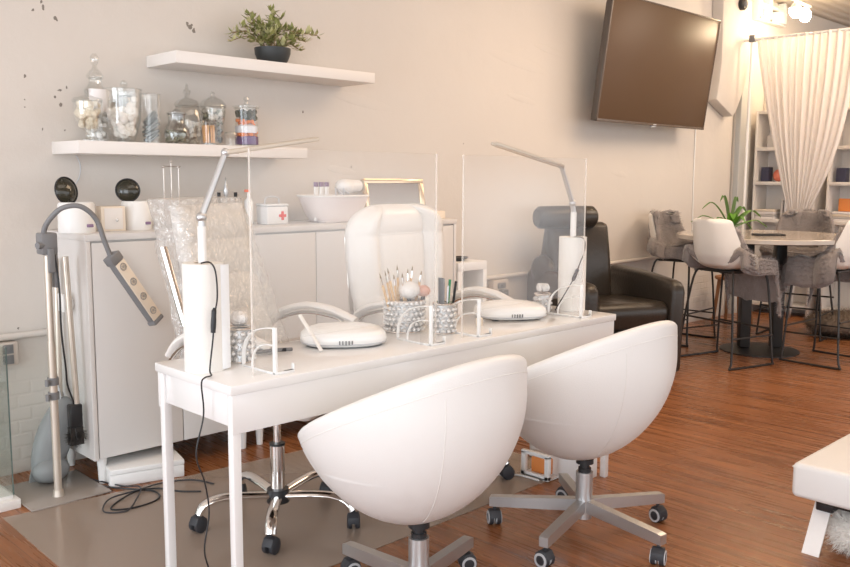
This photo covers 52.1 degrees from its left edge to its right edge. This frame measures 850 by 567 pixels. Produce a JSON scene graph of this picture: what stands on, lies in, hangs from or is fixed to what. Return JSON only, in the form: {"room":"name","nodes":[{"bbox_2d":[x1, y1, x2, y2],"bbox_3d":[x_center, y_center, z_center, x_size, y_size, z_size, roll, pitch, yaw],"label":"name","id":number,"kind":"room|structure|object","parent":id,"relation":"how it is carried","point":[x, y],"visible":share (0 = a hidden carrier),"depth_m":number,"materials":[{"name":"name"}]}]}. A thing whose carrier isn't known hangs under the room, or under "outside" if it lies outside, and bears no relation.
{"room":"salon","nodes":[
{"label":"salon","id":0,"kind":"room"},
{"bbox_2d":[62,256,87,448],"bbox_3d":[-1.353,0.274,3.335,0.100,0.755,0.080,-6,10,-44],"label":"broom","id":1,"kind":"object","parent":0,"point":[74,411],"visible":0.98,"depth_m":3.34,"materials":[{"name":"beige"}]},
{"bbox_2d":[0,0,849,476],"bbox_3d":[0.969,-0.942,6.076,16.000,2.840,0.141,-6,10,-44],"label":"wall","id":2,"kind":"structure","parent":0,"point":[454,79],"depth_m":4.71,"materials":[{"name":"paint"}]},
{"bbox_2d":[0,340,18,366],"bbox_3d":[-1.672,0.281,3.473,0.080,0.095,0.058,-6,10,-44],"label":"wall outlet","id":3,"kind":"object","parent":2,"relation":"attached to","point":[12,346],"visible":0.98,"depth_m":3.46,"materials":[{"name":"beige"}]},
{"bbox_2d":[3,344,13,354],"bbox_3d":[-1.655,0.262,3.453,0.040,0.036,0.009,-6,10,-44],"label":"socket","id":4,"kind":"object","parent":3,"relation":"attached to","point":[10,347],"depth_m":3.45,"materials":[{"name":"grey plastic"}]},
{"bbox_2d":[3,355,13,364],"bbox_3d":[-1.655,0.303,3.458,0.040,0.036,0.009,-6,10,-44],"label":"socket","id":5,"kind":"object","parent":3,"relation":"attached to","point":[10,358],"depth_m":3.46,"materials":[{"name":"grey plastic"}]},
{"bbox_2d":[52,140,306,158],"bbox_3d":[-1.042,-0.587,3.845,1.100,0.050,0.260,-6,10,-44],"label":"floating shelf","id":6,"kind":"object","parent":2,"relation":"attached to","point":[75,147],"visible":1,"depth_m":3.63,"materials":[{"name":"white"}]},
{"bbox_2d":[74,100,100,129],"bbox_3d":[-1.333,-0.666,3.440,0.118,0.204,0.118,-5,9,-39],"label":"apothecary jar","id":7,"kind":"object","parent":6,"relation":"on","point":[86,112],"visible":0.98,"depth_m":3.41,"materials":[{"name":"clear glass"}]},
{"bbox_2d":[86,89,108,139],"bbox_3d":[-1.356,-0.763,3.582,0.090,0.360,0.091,-6,10,-44],"label":"apothecary jar","id":8,"kind":"object","parent":6,"relation":"on","point":[100,95],"visible":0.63,"depth_m":3.57,"materials":[{"name":"clear glass"}]},
{"bbox_2d":[106,97,138,138],"bbox_3d":[-1.241,-0.690,3.578,0.154,0.217,0.154,-2,7,-16],"label":"jar","id":9,"kind":"object","parent":6,"relation":"on","point":[123,119],"visible":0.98,"depth_m":3.55,"materials":[{"name":"clear glass"}]},
{"bbox_2d":[142,111,159,142],"bbox_3d":[-1.162,-0.693,3.677,0.094,0.213,0.094,-6,10,-44],"label":"vase","id":10,"kind":"object","parent":6,"relation":"on","point":[150,123],"visible":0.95,"depth_m":3.67,"materials":[{"name":"clear glass"}]},
{"bbox_2d":[165,130,187,142],"bbox_3d":[-1.060,-0.669,3.711,0.112,0.147,0.112,-6,10,-44],"label":"jar","id":11,"kind":"object","parent":6,"relation":"on","point":[174,136],"visible":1,"depth_m":3.69,"materials":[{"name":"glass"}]},
{"bbox_2d":[176,119,201,143],"bbox_3d":[-1.054,-0.749,3.855,0.132,0.270,0.132,-6,10,-44],"label":"ginger jar","id":12,"kind":"object","parent":6,"relation":"on","point":[191,127],"visible":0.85,"depth_m":3.84,"materials":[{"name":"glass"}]},
{"bbox_2d":[202,125,214,142],"bbox_3d":[-0.945,-0.661,3.808,0.078,0.107,0.078,-6,10,-44],"label":"jar","id":13,"kind":"object","parent":6,"relation":"on","point":[205,128],"visible":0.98,"depth_m":3.79,"materials":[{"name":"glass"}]},
{"bbox_2d":[201,106,223,142],"bbox_3d":[-0.962,-0.746,3.947,0.124,0.243,0.124,-6,10,-44],"label":"apothecary jar","id":14,"kind":"object","parent":6,"relation":"on","point":[213,116],"visible":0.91,"depth_m":3.93,"materials":[{"name":"clear glass"}]},
{"bbox_2d":[235,109,257,144],"bbox_3d":[-0.822,-0.744,4.001,0.126,0.227,0.126,-6,10,-44],"label":"jar","id":15,"kind":"object","parent":6,"relation":"on","point":[246,133],"visible":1,"depth_m":3.97,"materials":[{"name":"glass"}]},
{"bbox_2d":[146,50,374,86],"bbox_3d":[-0.736,-1.003,4.096,1.100,0.050,0.260,-6,10,-44],"label":"floating shelf","id":16,"kind":"object","parent":2,"relation":"attached to","point":[177,60],"visible":1,"depth_m":3.96,"materials":[{"name":"white"}]},
{"bbox_2d":[226,3,323,62],"bbox_3d":[-0.700,-1.167,4.065,0.574,0.284,0.194,-6,10,-44],"label":"potted plant","id":17,"kind":"object","parent":16,"relation":"on","point":[279,52],"visible":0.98,"depth_m":4.02,"materials":[{"name":"green plant"}]},
{"bbox_2d":[0,256,659,340],"bbox_3d":[0.351,-0.029,5.450,6.300,0.056,0.028,-6,10,-44],"label":"conduit","id":18,"kind":"object","parent":2,"relation":"attached to","point":[43,332],"visible":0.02,"depth_m":5.49,"materials":[{"name":"paint"}]},
{"bbox_2d":[488,278,508,299],"bbox_3d":[0.484,0.040,5.559,0.150,0.130,0.090,-6,10,-44],"label":"wall outlet","id":19,"kind":"object","parent":2,"relation":"attached to","point":[502,285],"visible":0.59,"depth_m":5.53,"materials":[{"name":"beige"}]},
{"bbox_2d":[590,0,720,129],"bbox_3d":[1.683,-1.561,6.306,1.470,0.845,0.207,-6,10,-44],"label":"television","id":20,"kind":"object","parent":2,"relation":"attached to","point":[656,61],"visible":1,"depth_m":6.19,"materials":[{"name":"grey"}]},
{"bbox_2d":[691,129,695,229],"bbox_3d":[2.237,-0.815,7.241,0.020,1.080,0.010,-6,10,-44],"label":"cable","id":21,"kind":"object","parent":2,"relation":"attached to","point":[695,129],"visible":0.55,"depth_m":7.23,"materials":[{"name":"white paint"}]},
{"bbox_2d":[708,0,751,116],"bbox_3d":[2.586,-1.968,7.382,0.568,1.082,0.100,-6,10,-44],"label":"trim","id":22,"kind":"structure","parent":2,"relation":"attached to","point":[731,64],"depth_m":7.30,"materials":[{"name":"paint"}]},
{"bbox_2d":[728,43,754,313],"bbox_3d":[2.842,-0.934,7.831,0.205,2.420,0.050,-6,10,-44],"label":"trim","id":23,"kind":"structure","parent":2,"relation":"attached to","point":[741,111],"depth_m":7.75,"materials":[{"name":"grey paint"}]},
{"bbox_2d":[752,0,786,27],"bbox_3d":[3.151,-2.474,7.914,0.570,0.210,0.090,-6,10,-44],"label":"track light","id":24,"kind":"object","parent":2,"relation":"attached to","point":[773,16],"visible":1,"depth_m":7.88,"materials":[{"name":"white paint"}]},
{"bbox_2d":[0,309,849,566],"bbox_3d":[3.430,0.808,3.762,16.000,0.050,8.100,-6,10,-44],"label":"floor","id":25,"kind":"structure","parent":0,"point":[723,446],"depth_m":3.62,"materials":[{"name":"brown wood"}]},
{"bbox_2d":[0,347,20,512],"bbox_3d":[-1.783,0.528,3.124,0.485,0.606,0.360,-6,10,-44],"label":"display case","id":26,"kind":"object","parent":25,"relation":"on","point":[9,500],"visible":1,"depth_m":3.18,"materials":[{"name":"white paint"}]},
{"bbox_2d":[4,203,163,511],"bbox_3d":[-1.333,0.243,3.366,0.524,1.114,0.377,-6,10,-44],"label":"heat lamp","id":27,"kind":"object","parent":25,"relation":"on","point":[75,486],"visible":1,"depth_m":3.26,"materials":[{"name":"grey metal"}]},
{"bbox_2d":[28,258,72,482],"bbox_3d":[-1.469,0.347,3.412,0.187,0.882,0.139,-6,10,-44],"label":"dustpan","id":28,"kind":"object","parent":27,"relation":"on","point":[41,454],"visible":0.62,"depth_m":3.42,"materials":[{"name":"grey plastic"}]},
{"bbox_2d":[106,445,183,486],"bbox_3d":[-1.171,0.745,3.581,0.292,0.072,0.262,-4,8,-30],"label":"storage box","id":29,"kind":"object","parent":25,"relation":"on","point":[145,465],"visible":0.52,"depth_m":3.48,"materials":[{"name":"white paint"}]},
{"bbox_2d":[47,218,456,483],"bbox_3d":[-0.713,0.211,4.170,2.089,0.994,0.399,-6,10,-44],"label":"sideboard","id":30,"kind":"object","parent":25,"relation":"on","point":[117,351],"visible":0.47,"depth_m":3.50,"materials":[{"name":"white"}]},
{"bbox_2d":[54,176,95,232],"bbox_3d":[-1.367,-0.309,3.405,0.144,0.218,0.146,-6,10,-44],"label":"wax warmer","id":31,"kind":"object","parent":30,"relation":"on","point":[72,220],"visible":0.91,"depth_m":3.37,"materials":[{"name":"white paint"}]},
{"bbox_2d":[95,206,125,230],"bbox_3d":[-1.271,-0.264,3.521,0.096,0.100,0.095,-5,9,-36],"label":"box","id":32,"kind":"object","parent":30,"relation":"on","point":[112,218],"visible":0.96,"depth_m":3.49,"materials":[{"name":"cardboard"}]},
{"bbox_2d":[115,178,151,229],"bbox_3d":[-1.202,-0.331,3.616,0.126,0.212,0.129,-6,10,-44],"label":"wax warmer","id":33,"kind":"object","parent":30,"relation":"on","point":[138,214],"visible":0.97,"depth_m":3.59,"materials":[{"name":"white paint"}]},
{"bbox_2d":[161,160,180,226],"bbox_3d":[-1.093,-0.387,3.749,0.100,0.291,0.100,-6,10,-44],"label":"display stand","id":34,"kind":"object","parent":30,"relation":"on","point":[170,161],"visible":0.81,"depth_m":3.74,"materials":[{"name":"silver metal"}]},
{"bbox_2d":[212,177,242,202],"bbox_3d":[-0.904,-0.374,3.952,0.175,0.220,0.060,-6,10,-44],"label":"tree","id":35,"kind":"object","parent":30,"relation":"on","point":[225,190],"visible":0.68,"depth_m":3.94,"materials":[{"name":"silver metal"}]},
{"bbox_2d":[244,190,252,224],"bbox_3d":[-0.811,-0.351,4.004,0.040,0.162,0.040,-6,10,-44],"label":"spray bottle","id":36,"kind":"object","parent":30,"relation":"on","point":[248,203],"visible":0.91,"depth_m":3.99,"materials":[{"name":"white paint"}]},
{"bbox_2d":[256,196,288,224],"bbox_3d":[-0.717,-0.346,4.084,0.124,0.134,0.095,-6,10,-44],"label":"box","id":37,"kind":"object","parent":30,"relation":"on","point":[267,213],"visible":1,"depth_m":4.05,"materials":[{"name":"white plastic"}]},
{"bbox_2d":[296,194,369,222],"bbox_3d":[-0.456,-0.375,4.326,0.370,0.133,0.290,-6,10,-44],"label":"basin","id":38,"kind":"object","parent":30,"relation":"on","point":[331,208],"visible":0.88,"depth_m":4.21,"materials":[{"name":"ceramic"}]},
{"bbox_2d":[334,179,364,194],"bbox_3d":[-0.389,-0.434,4.392,0.090,0.187,0.195,5,8,35],"label":"towel","id":39,"kind":"object","parent":38,"relation":"in","point":[350,185],"visible":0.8,"depth_m":4.34,"materials":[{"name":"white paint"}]},
{"bbox_2d":[361,179,424,206],"bbox_3d":[-0.166,-0.469,4.795,0.440,0.215,0.056,-6,10,-44],"label":"framed mirror","id":40,"kind":"object","parent":30,"relation":"on","point":[381,191],"visible":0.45,"depth_m":4.79,"materials":[{"name":"gold metal"}]},
{"bbox_2d":[3,450,545,566],"bbox_3d":[-0.443,0.810,3.361,1.920,0.002,1.115,-6,10,-44],"label":"chair mat","id":41,"kind":"object","parent":25,"relation":"on","point":[311,532],"visible":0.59,"depth_m":3.03,"materials":[{"name":"beige plastic"}]},
{"bbox_2d":[87,477,213,513],"bbox_3d":[-1.133,0.788,3.432,0.445,0.019,0.464,-6,10,-44],"label":"cable","id":42,"kind":"object","parent":41,"relation":"on","point":[140,489],"visible":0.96,"depth_m":3.37,"materials":[{"name":"grey rubber"}]},
{"bbox_2d":[103,485,200,510],"bbox_3d":[-1.145,0.808,3.293,0.526,0.012,0.244,2,7,10],"label":"cable","id":43,"kind":"object","parent":41,"relation":"on","point":[145,489],"visible":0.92,"depth_m":3.35,"materials":[{"name":"black plastic"}]},
{"bbox_2d":[159,203,359,554],"bbox_3d":[-0.556,0.273,3.038,0.697,1.140,0.638,3,7,21],"label":"office chair","id":44,"kind":"object","parent":41,"relation":"on","point":[227,237],"visible":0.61,"depth_m":3.05,"materials":[{"name":"leather"}]},
{"bbox_2d":[344,204,514,479],"bbox_3d":[0.053,0.233,3.558,0.614,1.100,0.638,6,9,39],"label":"office chair","id":45,"kind":"object","parent":41,"relation":"on","point":[380,237],"visible":0.47,"depth_m":3.56,"materials":[{"name":"white leather"}]},
{"bbox_2d":[521,448,557,481],"bbox_3d":[0.480,0.735,3.570,0.100,0.105,0.140,-6,10,-44],"label":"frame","id":46,"kind":"object","parent":41,"relation":"on","point":[547,476],"visible":0.99,"depth_m":3.53,"materials":[{"name":"white paint"}]},
{"bbox_2d":[531,456,552,473],"bbox_3d":[0.483,0.746,3.575,0.050,0.067,0.080,-6,10,-44],"label":"parcel","id":47,"kind":"object","parent":46,"relation":"in","point":[537,465],"visible":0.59,"depth_m":3.56,"materials":[{"name":"orange"}]},
{"bbox_2d":[155,305,615,566],"bbox_3d":[-0.013,0.511,3.054,1.782,0.675,0.410,-6,10,-44],"label":"desk","id":48,"kind":"object","parent":25,"relation":"on","point":[241,398],"visible":0.7,"depth_m":2.56,"materials":[{"name":"white"}]},
{"bbox_2d":[182,261,230,373],"bbox_3d":[-0.618,0.092,2.432,0.113,0.302,0.113,-6,10,-44],"label":"paper towel roll","id":49,"kind":"object","parent":48,"relation":"on","point":[198,279],"visible":0.89,"depth_m":2.39,"materials":[{"name":"white"}]},
{"bbox_2d":[230,324,256,363],"bbox_3d":[-0.542,0.177,2.551,0.094,0.105,0.094,-6,10,-44],"label":"holder","id":50,"kind":"object","parent":48,"relation":"on","point":[238,335],"visible":0.65,"depth_m":2.52,"materials":[{"name":"silver metal"}]},
{"bbox_2d":[230,310,247,326],"bbox_3d":[-0.544,0.101,2.540,0.054,0.050,0.054,-6,10,-44],"label":"ball","id":51,"kind":"object","parent":50,"relation":"on","point":[238,318],"visible":0.99,"depth_m":2.52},
{"bbox_2d":[195,137,318,566],"bbox_3d":[-0.460,0.335,2.491,0.478,1.511,0.208,-5,9,-40],"label":"desk lamp","id":52,"kind":"object","parent":48,"relation":"on","point":[201,217],"depth_m":2.40,"materials":[{"name":"metal"}]},
{"bbox_2d":[211,308,216,332],"bbox_3d":[-0.577,0.101,2.371,0.018,0.069,0.015,-6,10,-44],"label":"switch","id":53,"kind":"object","parent":52,"relation":"attached to","point":[213,313],"depth_m":2.37,"materials":[{"name":"black plastic"}]},
{"bbox_2d":[235,142,312,153],"bbox_3d":[-0.433,-0.397,2.533,0.254,0.042,0.025,-5,9,-39],"label":"diffuser","id":54,"kind":"object","parent":52,"relation":"attached to","point":[278,144],"depth_m":2.49,"materials":[{"name":"beige plastic"}]},
{"bbox_2d":[256,347,292,353],"bbox_3d":[-0.465,0.205,2.679,0.118,0.016,0.035,-4,8,-29],"label":"nail clippers","id":55,"kind":"object","parent":48,"relation":"on","point":[260,351],"visible":0.87,"depth_m":2.66,"materials":[{"name":"metal"}]},
{"bbox_2d":[298,314,322,351],"bbox_3d":[-0.356,0.153,2.702,0.083,0.112,0.021,3,8,23],"label":"file","id":56,"kind":"object","parent":48,"relation":"on","point":[300,316],"visible":1,"depth_m":2.70,"materials":[{"name":"white paint"}]},
{"bbox_2d":[300,322,386,347],"bbox_3d":[-0.266,0.163,2.837,0.281,0.067,0.221,-1,7,-10],"label":"lamp","id":57,"kind":"object","parent":48,"relation":"on","point":[331,334],"visible":0.98,"depth_m":2.76,"materials":[{"name":"white"}]},
{"bbox_2d":[242,305,445,374],"bbox_3d":[-0.245,-0.086,2.616,0.716,0.615,0.168,-6,10,-44],"label":"sneeze guard","id":58,"kind":"object","parent":48,"relation":"on","point":[275,371],"visible":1,"depth_m":2.48,"materials":[{"name":"clear plastic"}]},
{"bbox_2d":[383,296,425,333],"bbox_3d":[-0.072,0.110,3.082,0.154,0.114,0.154,-6,10,-44],"label":"holder","id":59,"kind":"object","parent":48,"relation":"on","point":[397,308],"visible":0.84,"depth_m":3.03,"materials":[{"name":"silver metal"}]},
{"bbox_2d":[398,281,420,300],"bbox_3d":[-0.056,0.075,3.054,0.085,0.176,0.085,-6,10,-44],"label":"brush","id":60,"kind":"object","parent":59,"relation":"in","point":[409,290],"visible":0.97,"depth_m":3.02,"materials":[{"name":"fabric"}]},
{"bbox_2d":[418,283,431,324],"bbox_3d":[-0.007,0.079,3.087,0.061,0.160,0.060,-6,10,-44],"label":"brush","id":61,"kind":"object","parent":59,"relation":"in","point":[425,290],"visible":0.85,"depth_m":3.07,"materials":[{"name":"pink plastic"}]},
{"bbox_2d":[414,275,428,324],"bbox_3d":[-0.032,0.061,3.181,0.058,0.188,0.092,5,8,35],"label":"tissue box","id":62,"kind":"object","parent":48,"relation":"on","point":[416,279],"visible":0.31,"depth_m":3.19,"materials":[{"name":"white paint"}]},
{"bbox_2d":[432,301,456,334],"bbox_3d":[0.065,0.119,3.033,0.094,0.109,0.094,-6,10,-44],"label":"holder","id":63,"kind":"object","parent":48,"relation":"on","point":[444,319],"visible":0.88,"depth_m":3.00,"materials":[{"name":"silver metal"}]},
{"bbox_2d":[438,277,443,303],"bbox_3d":[0.057,0.074,3.009,0.012,0.190,0.025,-6,10,-44],"label":"tool","id":64,"kind":"object","parent":63,"relation":"in","point":[440,280],"visible":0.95,"depth_m":3.00,"materials":[{"name":"grey plastic"}]},
{"bbox_2d":[474,299,546,319],"bbox_3d":[0.332,0.099,3.389,0.281,0.067,0.221,-1,7,-10],"label":"lamp","id":65,"kind":"object","parent":48,"relation":"on","point":[506,309],"visible":0.93,"depth_m":3.31,"materials":[{"name":"white"}]},
{"bbox_2d":[454,284,591,336],"bbox_3d":[0.345,-0.154,3.193,0.707,0.615,0.168,-6,10,-44],"label":"sneeze guard","id":66,"kind":"object","parent":48,"relation":"on","point":[478,313],"visible":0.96,"depth_m":3.36,"materials":[{"name":"clear plastic"}]},
{"bbox_2d":[491,142,576,236],"bbox_3d":[0.437,-0.206,3.393,0.515,0.669,0.046,-6,10,-44],"label":"desk lamp","id":67,"kind":"object","parent":48,"relation":"on","point":[572,202],"visible":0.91,"depth_m":3.43,"materials":[{"name":"metal"}]},
{"bbox_2d":[494,146,557,165],"bbox_3d":[0.388,-0.484,3.309,0.352,0.070,0.025,-6,9,-43],"label":"diffuser","id":68,"kind":"object","parent":67,"relation":"attached to","point":[508,148],"depth_m":3.30,"materials":[{"name":"beige plastic"}]},
{"bbox_2d":[533,292,551,310],"bbox_3d":[0.483,0.074,3.571,0.080,0.072,0.080,-6,10,-44],"label":"holder","id":69,"kind":"object","parent":48,"relation":"on","point":[543,299],"visible":0.63,"depth_m":3.54,"materials":[{"name":"glass"}]},
{"bbox_2d":[535,295,549,309],"bbox_3d":[0.483,0.078,3.572,0.059,0.063,0.059,-6,10,-44],"label":"cup","id":70,"kind":"object","parent":69,"relation":"on","point":[541,299],"depth_m":3.54,"materials":[{"name":"glass"}]},
{"bbox_2d":[536,283,549,291],"bbox_3d":[0.483,0.017,3.564,0.058,0.037,0.050,-6,10,-44],"label":"flower","id":71,"kind":"object","parent":69,"relation":"on","point":[540,287],"visible":1,"depth_m":3.55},
{"bbox_2d":[555,236,585,310],"bbox_3d":[0.591,-0.041,3.542,0.117,0.304,0.048,2,7,10],"label":"lamp cord","id":72,"kind":"object","parent":48,"relation":"on","point":[577,269],"visible":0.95,"depth_m":3.52,"materials":[{"name":"black plastic"}]},
{"bbox_2d":[571,268,578,280],"bbox_3d":[0.608,-0.035,3.522,0.030,0.053,0.014,2,7,11],"label":"switch","id":73,"kind":"object","parent":72,"relation":"attached to","point":[577,270],"depth_m":3.52,"materials":[{"name":"black plastic"}]},
{"bbox_2d":[557,236,586,310],"bbox_3d":[0.607,-0.043,3.591,0.113,0.302,0.113,-6,10,-44],"label":"lamp base","id":74,"kind":"object","parent":48,"relation":"on","point":[571,249],"visible":0.8,"depth_m":3.54,"materials":[{"name":"white"}]},
{"bbox_2d":[298,354,526,566],"bbox_3d":[-0.033,0.540,2.420,0.648,0.770,0.620,-6,9,-41],"label":"tub chair","id":75,"kind":"object","parent":25,"relation":"on","point":[414,453],"visible":1,"depth_m":2.15,"materials":[{"name":"white"}]},
{"bbox_2d":[456,259,486,315],"bbox_3d":[0.131,0.236,5.000,0.235,0.752,0.380,-6,10,-44],"label":"side table","id":76,"kind":"object","parent":25,"relation":"on","point":[469,272],"visible":0.2,"depth_m":4.91,"materials":[{"name":"white paint"}]},
{"bbox_2d":[532,446,596,482],"bbox_3d":[0.576,0.713,3.595,0.143,0.150,0.243,-6,10,-44],"label":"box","id":77,"kind":"object","parent":25,"relation":"on","point":[560,465],"visible":0.09,"depth_m":3.53,"materials":[{"name":"white paint"}]},
{"bbox_2d":[487,320,677,566],"bbox_3d":[0.552,0.482,2.941,0.644,0.766,0.654,-6,10,-44],"label":"tub chair","id":78,"kind":"object","parent":25,"relation":"on","point":[587,402],"visible":0.84,"depth_m":2.72,"materials":[{"name":"white"}]},
{"bbox_2d":[527,206,684,371],"bbox_3d":[1.117,0.018,5.522,0.712,1.010,0.799,-2,7,-19],"label":"recliner","id":79,"kind":"object","parent":25,"relation":"on","point":[637,297],"visible":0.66,"depth_m":5.55,"materials":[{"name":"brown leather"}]},
{"bbox_2d":[648,212,715,346],"bbox_3d":[1.908,-0.052,6.580,0.453,0.964,0.488,7,9,42],"label":"bar stool","id":80,"kind":"object","parent":25,"relation":"on","point":[650,217],"visible":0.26,"depth_m":6.51,"materials":[{"name":"grey"}]},
{"bbox_2d":[646,209,696,269],"bbox_3d":[1.924,-0.339,6.532,0.535,0.455,0.619,7,9,42],"label":"fur throw","id":81,"kind":"object","parent":80,"relation":"on","point":[667,245],"visible":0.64,"depth_m":6.64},
{"bbox_2d":[681,218,773,370],"bbox_3d":[1.991,0.045,5.781,0.453,0.964,0.488,-3,8,-28],"label":"bar stool","id":82,"kind":"object","parent":25,"relation":"on","point":[715,241],"visible":0.85,"depth_m":5.63,"materials":[{"name":"white plastic"}]},
{"bbox_2d":[682,226,784,318],"bbox_3d":[2.043,-0.091,5.791,0.530,0.643,0.618,-3,8,-28],"label":"fur throw","id":83,"kind":"object","parent":82,"relation":"on","point":[750,285],"visible":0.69,"depth_m":5.75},
{"bbox_2d":[711,274,752,323],"bbox_3d":[2.597,0.141,7.335,0.310,0.406,0.310,-6,10,-44],"label":"wooden stool","id":84,"kind":"object","parent":25,"relation":"on","point":[718,277],"visible":0.27,"depth_m":7.33,"materials":[{"name":"brown wood"}]},
{"bbox_2d":[676,229,836,357],"bbox_3d":[2.391,0.066,6.173,1.200,0.830,1.200,-6,10,-44],"label":"bar table","id":85,"kind":"object","parent":25,"relation":"on","point":[743,347],"visible":0.69,"depth_m":6.14,"materials":[{"name":"grey stone"}]},
{"bbox_2d":[691,195,766,228],"bbox_3d":[2.203,-0.501,6.268,0.523,0.272,0.156,1,7,2],"label":"potted plant","id":86,"kind":"object","parent":85,"relation":"on","point":[733,216],"visible":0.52,"depth_m":6.26,"materials":[{"name":"green plant"}]},
{"bbox_2d":[751,110,826,317],"bbox_3d":[3.272,-0.635,7.846,0.260,1.827,0.555,-6,10,-44],"label":"shelving unit","id":87,"kind":"object","parent":25,"relation":"on","point":[765,195],"visible":0.28,"depth_m":7.95,"materials":[{"name":"white"}]},
{"bbox_2d":[761,167,772,181],"bbox_3d":[3.114,-0.994,7.923,0.090,0.130,0.070,-6,10,-44],"label":"handbag","id":88,"kind":"object","parent":87,"relation":"on","point":[766,172],"visible":1,"depth_m":7.89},
{"bbox_2d":[755,211,834,341],"bbox_3d":[2.931,-0.074,6.806,0.488,0.964,0.453,6,9,39],"label":"bar stool","id":89,"kind":"object","parent":25,"relation":"on","point":[830,292],"visible":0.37,"depth_m":6.80,"materials":[{"name":"grey"}]},
{"bbox_2d":[758,209,835,259],"bbox_3d":[2.921,-0.368,6.753,0.580,0.456,0.540,6,9,39],"label":"fur throw","id":90,"kind":"object","parent":89,"relation":"on","point":[809,220],"visible":0.48,"depth_m":6.85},
{"bbox_2d":[741,28,849,228],"bbox_3d":[3.637,-0.793,6.664,0.040,2.430,2.740,-6,10,-44],"label":"curtain rod","id":91,"kind":"object","parent":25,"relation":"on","point":[752,38],"visible":0.77,"depth_m":7.43,"materials":[{"name":"white paint"}]},
{"bbox_2d":[757,28,849,317],"bbox_3d":[3.091,-0.873,7.218,0.167,2.350,0.795,-5,8,-35],"label":"sheer curtain","id":92,"kind":"object","parent":91,"relation":"hanging from","point":[806,79],"visible":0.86,"depth_m":7.13,"materials":[{"name":"white fabric"}]},
{"bbox_2d":[785,286,794,317],"bbox_3d":[3.095,-0.127,7.296,0.045,0.850,0.136,-6,10,-44],"label":"drape","id":93,"kind":"object","parent":92,"relation":"hanging from","point":[788,287],"depth_m":7.33,"materials":[{"name":"white fabric"}]},
{"bbox_2d":[757,28,849,210],"bbox_3d":[3.091,-1.295,7.164,0.061,1.501,0.806,-6,10,-44],"label":"drape","id":94,"kind":"object","parent":92,"relation":"hanging from","point":[806,79],"depth_m":7.13,"materials":[{"name":"white fabric"}]},
{"bbox_2d":[779,221,849,369],"bbox_3d":[2.725,0.045,5.813,0.488,0.964,0.453,-6,9,-40],"label":"bar stool","id":95,"kind":"object","parent":25,"relation":"on","point":[843,242],"visible":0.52,"depth_m":5.65,"materials":[{"name":"grey"}]},
{"bbox_2d":[775,225,849,313],"bbox_3d":[2.695,-0.092,5.832,0.622,0.640,0.498,-6,9,-40],"label":"fur throw","id":96,"kind":"object","parent":95,"relation":"on","point":[817,271],"visible":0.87,"depth_m":5.67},
{"bbox_2d":[792,434,849,557],"bbox_3d":[1.879,0.723,2.920,1.100,0.305,0.850,-6,10,-44],"label":"bench","id":97,"kind":"object","parent":25,"relation":"on","point":[822,477],"visible":1,"depth_m":2.81,"materials":[{"name":"white"}]},
{"bbox_2d":[792,434,849,509],"bbox_3d":[1.879,0.629,2.909,1.100,0.115,0.850,-6,10,-44],"label":"seat cushion","id":98,"kind":"object","parent":97,"relation":"on","point":[823,476],"depth_m":2.78,"materials":[{"name":"white fabric"}]},
{"bbox_2d":[802,307,849,337],"bbox_3d":[3.328,0.315,6.896,0.666,0.256,0.704,1,7,10],"label":"pouf","id":99,"kind":"object","parent":25,"relation":"on","point":[827,319],"visible":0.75,"depth_m":6.74,"materials":[{"name":"fabric"}]},
{"bbox_2d":[821,106,849,311],"bbox_3d":[3.761,-0.573,7.353,0.260,1.827,0.640,-6,10,-44],"label":"shelving unit","id":100,"kind":"object","parent":25,"relation":"on","point":[835,190],"visible":0.29,"depth_m":7.56,"materials":[{"name":"white"}]},
{"bbox_2d":[833,219,849,221],"bbox_3d":[3.613,-0.540,7.436,0.140,0.020,0.220,-6,10,-44],"label":"folded paper","id":101,"kind":"object","parent":100,"relation":"on","point":[836,220],"visible":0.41,"depth_m":7.41,"materials":[{"name":"white paper"}]},
{"bbox_2d":[833,216,849,219],"bbox_3d":[3.613,-0.560,7.434,0.140,0.020,0.220,-6,10,-44],"label":"folded paper","id":102,"kind":"object","parent":101,"relation":"on","point":[833,216],"visible":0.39,"depth_m":7.40,"materials":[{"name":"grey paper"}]},
{"bbox_2d":[832,214,849,216],"bbox_3d":[3.613,-0.581,7.431,0.140,0.020,0.220,-6,10,-44],"label":"folded paper","id":103,"kind":"object","parent":102,"relation":"on","point":[834,215],"visible":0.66,"depth_m":7.40,"materials":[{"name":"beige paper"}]},
{"bbox_2d":[832,211,849,214],"bbox_3d":[3.614,-0.602,7.429,0.140,0.020,0.220,-6,10,-44],"label":"folded paper","id":104,"kind":"object","parent":103,"relation":"on","point":[834,212],"visible":0.96,"depth_m":7.41,"materials":[{"name":"white paper"}]},
{"bbox_2d":[838,198,849,211],"bbox_3d":[3.593,-0.671,7.442,0.020,0.110,0.100,-6,10,-44],"label":"picture book","id":105,"kind":"object","parent":104,"relation":"on","point":[844,204],"visible":1,"depth_m":7.44,"materials":[{"name":"orange paper"}]},
{"bbox_2d":[836,168,849,181],"bbox_3d":[3.580,-0.930,7.453,0.090,0.120,0.080,-6,10,-44],"label":"handbag","id":106,"kind":"object","parent":100,"relation":"on","point":[842,174],"visible":0.96,"depth_m":7.42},
{"bbox_2d":[824,509,849,556],"bbox_3d":[1.451,0.805,2.860,0.334,0.226,0.279,-6,10,-44],"label":"cushion","id":107,"kind":"object","parent":25,"relation":"on","point":[838,529],"visible":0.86,"depth_m":2.82,"materials":[{"name":"fur"}]},
{"bbox_2d":[773,0,849,26],"bbox_3d":[3.585,-2.049,3.271,16.000,0.062,7.700,-6,10,-44],"label":"ceiling","id":108,"kind":"structure","parent":0,"point":[837,11],"depth_m":8.37,"materials":[{"name":"beige paint"}]},
{"bbox_2d":[789,0,811,21],"bbox_3d":[3.239,-2.402,7.494,0.111,0.260,0.451,6,9,40],"label":"track light","id":109,"kind":"object","parent":108,"relation":"attached to","point":[796,10],"visible":1,"depth_m":7.43,"materials":[{"name":"white paint"}]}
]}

